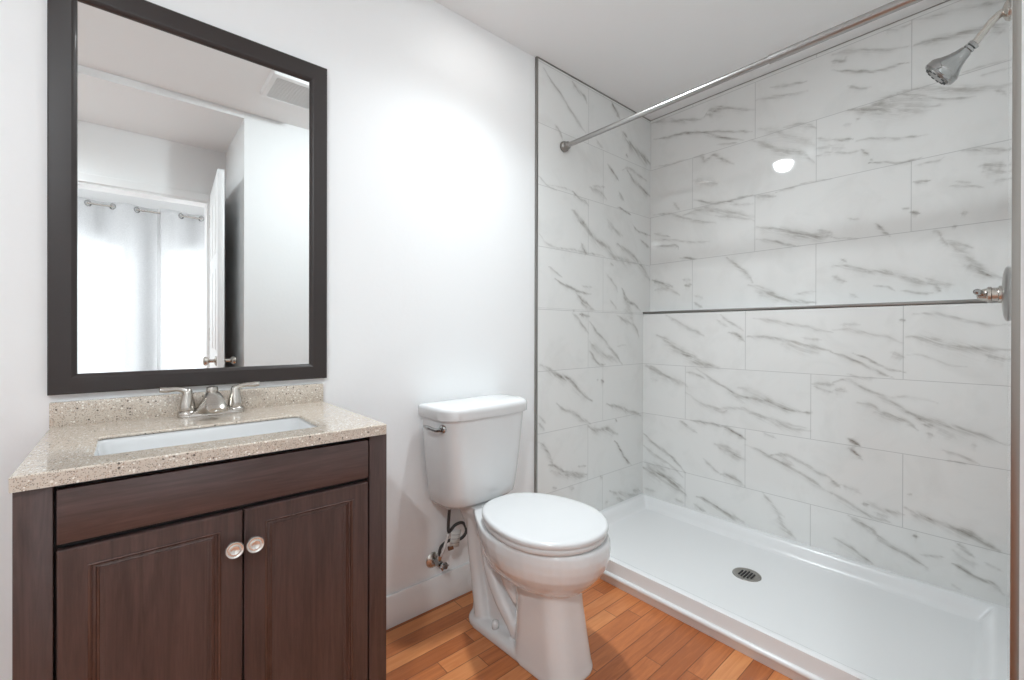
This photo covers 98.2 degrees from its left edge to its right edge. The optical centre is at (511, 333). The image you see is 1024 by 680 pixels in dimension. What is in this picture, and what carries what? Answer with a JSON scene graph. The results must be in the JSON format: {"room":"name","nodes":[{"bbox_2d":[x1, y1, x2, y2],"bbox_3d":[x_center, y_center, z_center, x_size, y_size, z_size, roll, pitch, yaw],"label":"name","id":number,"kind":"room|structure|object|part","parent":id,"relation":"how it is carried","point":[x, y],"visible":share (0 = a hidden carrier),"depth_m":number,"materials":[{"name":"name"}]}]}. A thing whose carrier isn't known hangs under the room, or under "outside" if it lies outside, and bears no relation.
{"room":"bathroom","nodes":[
{"label":"bathroom","id":0,"kind":"room"},
{"bbox_2d":[0,0,534,679],"bbox_3d":[-0.570,-0.118,1.656,4.300,2.453,0.120,0,0,-41],"label":"wall","id":1,"kind":"structure","parent":0,"point":[431,112],"depth_m":1.69,"materials":[{"name":"white paint"}]},
{"bbox_2d":[49,383,322,428],"bbox_3d":[-0.885,0.201,1.292,0.643,0.062,0.020,0,0,-41],"label":"backsplash","id":2,"kind":"structure","parent":1,"relation":"attached to","point":[92,411],"depth_m":1.20,"materials":[{"name":"stone"}]},
{"bbox_2d":[47,0,326,395],"bbox_3d":[-0.881,-0.372,1.294,0.658,1.046,0.022,0,0,-41],"label":"wall mirror","id":3,"kind":"object","parent":1,"relation":"attached to","point":[187,156],"visible":1,"depth_m":1.24,"materials":[{"name":"black mirror"}]},
{"bbox_2d":[386,562,471,629],"bbox_3d":[-0.966,1.047,1.231,2.846,0.123,0.012,0,0,-41],"label":"baseboard","id":4,"kind":"structure","parent":1,"relation":"attached to","point":[403,605],"depth_m":1.77,"materials":[{"name":"white paint"}]},
{"bbox_2d":[426,552,448,570],"bbox_3d":[-0.296,0.916,1.768,0.065,0.066,0.073,0,0,-41],"label":"shutoff valve","id":5,"kind":"object","parent":1,"relation":"attached to","point":[433,560],"visible":0.98,"depth_m":1.77,"materials":[{"name":"silver metal"}]},
{"bbox_3d":[-0.317,0.918,1.791,0.063,0.063,0.012,0,0,-41],"label":"wall plate","id":6,"kind":"part","parent":5,"relation":"part of","materials":[{"name":"silver metal"}]},
{"bbox_3d":[-0.271,0.922,1.756,0.043,0.026,0.020,0,0,-41],"label":"valve handle","id":7,"kind":"part","parent":5,"relation":"part of","materials":[{"name":"silver metal"}]},
{"bbox_2d":[438,508,466,556],"bbox_3d":[-0.231,0.775,1.780,0.128,0.225,0.048,0,0,-28],"label":"supply hose","id":8,"kind":"object","parent":5,"relation":"attached to","point":[455,538],"visible":0.94,"depth_m":1.77,"materials":[{"name":"grey"}]},
{"bbox_2d":[534,56,537,492],"bbox_3d":[0.118,-0.117,2.161,0.010,2.453,0.014,0,0,-41],"label":"trim","id":9,"kind":"structure","parent":1,"relation":"attached to","point":[536,57],"depth_m":2.16,"materials":[{"name":"silver metal"}]},
{"bbox_2d":[386,578,791,679],"bbox_3d":[0.211,1.162,0.750,4.300,0.100,2.480,0,0,-41],"label":"floor","id":10,"kind":"structure","parent":0,"point":[629,638],"depth_m":1.56,"materials":[{"name":"brown wood"}]},
{"bbox_2d":[12,433,386,679],"bbox_3d":[-0.716,0.683,1.105,0.648,0.852,0.504,0,0,-41],"label":"vanity cabinet","id":11,"kind":"object","parent":10,"relation":"on","point":[271,565],"visible":0.92,"depth_m":0.90,"materials":[{"name":"brown wood"}]},
{"bbox_3d":[-0.678,0.673,0.852,0.275,0.600,0.017,0,0,-41],"label":"door","id":12,"kind":"part","parent":11,"relation":"part of","materials":[{"name":"brown wood"}]},
{"bbox_3d":[-0.674,0.670,0.848,0.198,0.528,0.013,0,0,-41],"label":"panel moulding","id":13,"kind":"part","parent":11,"relation":"part of","materials":[{"name":"brown wood"}]},
{"bbox_3d":[-0.678,0.673,0.853,0.175,0.500,0.004,0,0,-41],"label":"door panel","id":14,"kind":"part","parent":11,"relation":"part of","materials":[{"name":"brown wood"}]},
{"bbox_2d":[8,383,385,492],"bbox_3d":[-0.728,0.266,1.112,0.646,0.192,0.499,0,0,-41],"label":"countertop","id":15,"kind":"structure","parent":11,"relation":"on","point":[92,439],"depth_m":1.07,"materials":[{"name":"stone"}]},
{"bbox_2d":[94,417,315,455],"bbox_3d":[-0.698,0.301,1.045,0.434,0.123,0.224,0,0,-41],"label":"sink basin","id":16,"kind":"object","parent":15,"relation":"in","point":[123,443],"depth_m":1.08,"materials":[{"name":"white ceramic"}]},
{"bbox_2d":[159,381,259,418],"bbox_3d":[-0.825,0.188,1.228,0.235,0.086,0.124,0,0,-41],"label":"sink faucet","id":17,"kind":"object","parent":15,"relation":"on","point":[213,403],"visible":1,"depth_m":1.22,"materials":[{"name":"silver metal"}]},
{"bbox_3d":[-0.910,0.160,1.201,0.072,0.032,0.025,0,0,-41],"label":"lever","id":18,"kind":"part","parent":17,"relation":"part of","materials":[{"name":"silver metal"}]},
{"bbox_3d":[-0.892,0.188,1.218,0.048,0.073,0.048,0,0,-41],"label":"handle","id":19,"kind":"part","parent":17,"relation":"part of","materials":[{"name":"silver metal"}]},
{"bbox_3d":[-0.849,0.224,1.255,0.159,0.013,0.048,0,0,-41],"label":"plate","id":20,"kind":"part","parent":17,"relation":"part of","materials":[{"name":"silver metal"}]},
{"bbox_3d":[-0.824,0.185,1.226,0.088,0.071,0.120,0,0,-41],"label":"spout","id":21,"kind":"part","parent":17,"relation":"part of","materials":[{"name":"silver metal"}]},
{"bbox_3d":[-0.806,0.188,1.292,0.048,0.073,0.048,0,0,-41],"label":"handle","id":22,"kind":"part","parent":17,"relation":"part of","materials":[{"name":"silver metal"}]},
{"bbox_3d":[-0.787,0.160,1.308,0.072,0.032,0.025,0,0,-41],"label":"lever","id":23,"kind":"part","parent":17,"relation":"part of","materials":[{"name":"silver metal"}]},
{"bbox_3d":[-0.574,0.315,0.940,0.548,0.094,0.017,0,0,-41],"label":"false drawer","id":24,"kind":"part","parent":11,"relation":"part of","materials":[{"name":"brown wood"}]},
{"bbox_3d":[-0.573,0.443,0.913,0.034,0.034,0.027,0,0,-41],"label":"knob","id":25,"kind":"part","parent":11,"relation":"part of","materials":[{"name":"white metal"}]},
{"bbox_3d":[-0.544,0.443,0.937,0.034,0.034,0.027,0,0,-41],"label":"knob","id":26,"kind":"part","parent":11,"relation":"part of","materials":[{"name":"white metal"}]},
{"bbox_3d":[-0.469,0.673,1.032,0.270,0.600,0.017,0,0,-41],"label":"door","id":27,"kind":"part","parent":11,"relation":"part of","materials":[{"name":"brown wood"}]},
{"bbox_3d":[-0.466,0.670,1.028,0.193,0.528,0.013,0,0,-41],"label":"panel moulding","id":28,"kind":"part","parent":11,"relation":"part of","materials":[{"name":"brown wood"}]},
{"bbox_3d":[-0.470,0.673,1.033,0.170,0.500,0.004,0,0,-41],"label":"door panel","id":29,"kind":"part","parent":11,"relation":"part of","materials":[{"name":"brown wood"}]},
{"bbox_2d":[418,394,610,679],"bbox_3d":[0.022,0.690,1.606,0.462,0.839,0.708,0,0,-43],"label":"toilet","id":30,"kind":"object","parent":10,"relation":"on","point":[533,557],"visible":1,"depth_m":1.54,"materials":[{"name":"white ceramic"}]},
{"bbox_3d":[-0.286,0.352,1.627,0.095,0.031,0.029,0,0,18],"label":"flush lever","id":31,"kind":"part","parent":30,"relation":"part of","materials":[{"name":"silver metal"}]},
{"bbox_3d":[-0.135,0.491,1.792,0.412,0.345,0.202,0,0,-43],"label":"tank","id":32,"kind":"part","parent":30,"relation":"part of","materials":[{"name":"white ceramic"}]},
{"bbox_3d":[-0.134,0.296,1.790,0.437,0.052,0.224,0,0,-43],"label":"tank lid","id":33,"kind":"part","parent":30,"relation":"part of","materials":[{"name":"white ceramic"}]},
{"bbox_3d":[0.049,0.887,1.595,0.395,0.444,0.654,0,0,-43],"label":"bowl","id":34,"kind":"part","parent":30,"relation":"part of","materials":[{"name":"white ceramic"}]},
{"bbox_3d":[0.105,0.631,1.528,0.380,0.023,0.460,0,0,-43],"label":"seat lid","id":35,"kind":"part","parent":30,"relation":"part of","materials":[{"name":"white plastic"}]},
{"bbox_2d":[599,493,1007,679],"bbox_3d":[1.005,1.054,1.913,0.811,0.115,1.530,0,0,-41],"label":"shower pan","id":36,"kind":"object","parent":10,"relation":"on","point":[801,611],"visible":0.88,"depth_m":1.72,"materials":[{"name":"white plastic"}]},
{"bbox_2d":[537,58,650,510],"bbox_3d":[0.499,-0.162,2.483,0.993,2.362,0.001,0,0,-41],"label":"wall","id":37,"kind":"structure","parent":0,"point":[594,195],"depth_m":2.44,"materials":[{"name":"stone"}]},
{"bbox_2d":[538,57,650,121],"bbox_3d":[0.501,-1.341,2.480,0.991,0.006,0.004,0,0,-41],"label":"trim","id":38,"kind":"structure","parent":37,"relation":"attached to","point":[538,57],"depth_m":2.40,"materials":[{"name":"silver metal"}]},
{"bbox_2d":[434,0,946,119],"bbox_3d":[-0.057,-1.402,1.062,4.300,0.120,1.684,0,0,-41],"label":"ceiling","id":39,"kind":"structure","parent":0,"point":[641,55],"depth_m":1.99,"materials":[{"name":"white paint"}]},
{"bbox_2d":[643,302,1006,606],"bbox_3d":[1.310,0.446,2.181,0.001,1.150,1.545,0,0,-41],"label":"wall","id":40,"kind":"structure","parent":0,"point":[875,436],"depth_m":1.97,"materials":[{"name":"white tile"}]},
{"bbox_2d":[655,302,995,313],"bbox_3d":[1.341,-0.121,2.206,0.080,0.013,1.545,0,0,-41],"label":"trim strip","id":41,"kind":"object","parent":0,"point":[977,302],"visible":0.21,"depth_m":1.93,"materials":[{"name":"grey metal"}]},
{"bbox_2d":[650,0,1007,311],"bbox_3d":[1.372,-0.710,2.230,0.001,1.262,1.545,0,0,-41],"label":"wall","id":42,"kind":"structure","parent":0,"point":[846,173],"depth_m":2.04,"materials":[{"name":"white tile"}]},
{"bbox_2d":[651,0,949,120],"bbox_3d":[1.372,-1.339,2.230,0.004,0.004,1.518,0,0,-41],"label":"trim","id":43,"kind":"structure","parent":42,"relation":"attached to","point":[947,0],"depth_m":2.12,"materials":[{"name":"grey metal"}]},
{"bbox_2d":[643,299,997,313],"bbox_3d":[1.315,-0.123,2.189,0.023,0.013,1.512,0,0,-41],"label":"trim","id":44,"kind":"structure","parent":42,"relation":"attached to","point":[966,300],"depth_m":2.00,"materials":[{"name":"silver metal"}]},
{"bbox_2d":[1006,0,1012,679],"bbox_3d":[1.500,-0.113,1.327,0.985,2.453,0.043,0,0,-41],"label":"wall","id":45,"kind":"structure","parent":0,"point":[1011,1],"depth_m":1.22,"materials":[{"name":"paint"}]},
{"bbox_2d":[560,0,922,151],"bbox_3d":[0.763,-0.953,1.698,0.055,0.055,1.528,0,0,-41],"label":"shower rod","id":46,"kind":"object","parent":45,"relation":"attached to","point":[896,5],"visible":1,"depth_m":1.52,"materials":[{"name":"grey metal"}]},
{"bbox_3d":[0.592,-0.954,1.896,0.024,0.024,0.970,0,0,-41],"label":"rod","id":47,"kind":"part","parent":46,"relation":"part of","materials":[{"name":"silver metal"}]},
{"bbox_2d":[925,0,1009,84],"bbox_3d":[1.433,-0.903,1.401,0.099,0.199,0.186,0,0,-41],"label":"showerhead","id":48,"kind":"object","parent":45,"relation":"attached to","point":[945,70],"visible":0.98,"depth_m":1.40,"materials":[{"name":"silver metal"}]},
{"bbox_3d":[1.465,-0.938,1.364,0.022,0.087,0.082,0,0,-41],"label":"shower arm","id":49,"kind":"part","parent":48,"relation":"part of","materials":[{"name":"silver metal"}]},
{"bbox_2d":[973,266,1008,320],"bbox_3d":[1.468,-0.118,1.359,0.166,0.166,0.074,0,0,-42],"label":"shower valve","id":50,"kind":"object","parent":45,"relation":"attached to","point":[1000,294],"visible":0.98,"depth_m":1.33,"materials":[{"name":"grey metal"}]},
{"bbox_3d":[1.432,-0.121,1.358,0.074,0.025,0.028,0,0,-27],"label":"lever handle","id":51,"kind":"part","parent":50,"relation":"part of","materials":[{"name":"silver metal"}]},
{"bbox_3d":[1.466,-0.118,1.361,0.052,0.052,0.058,0,0,-42],"label":"valve stem","id":52,"kind":"part","parent":50,"relation":"part of","materials":[{"name":"silver metal"}]},
{"bbox_3d":[1.488,-0.118,1.337,0.166,0.166,0.014,0,0,-42],"label":"round plate","id":53,"kind":"part","parent":50,"relation":"part of","materials":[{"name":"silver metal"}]},
{"bbox_2d":[1010,0,1021,679],"bbox_3d":[1.132,-0.113,0.993,0.008,2.453,0.019,0,0,-41],"label":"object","id":54,"kind":"structure","parent":45,"relation":"attached to","point":[1017,4],"depth_m":0.99,"materials":[{"name":"grey"}]},
{"bbox_2d":[1019,0,1023,679],"bbox_3d":[1.418,-0.112,0.767,2.090,2.453,0.696,0,0,-41],"label":"wall","id":55,"kind":"structure","parent":0,"point":[1021,547],"depth_m":0.35,"materials":[{"name":"white paint"}]}
]}

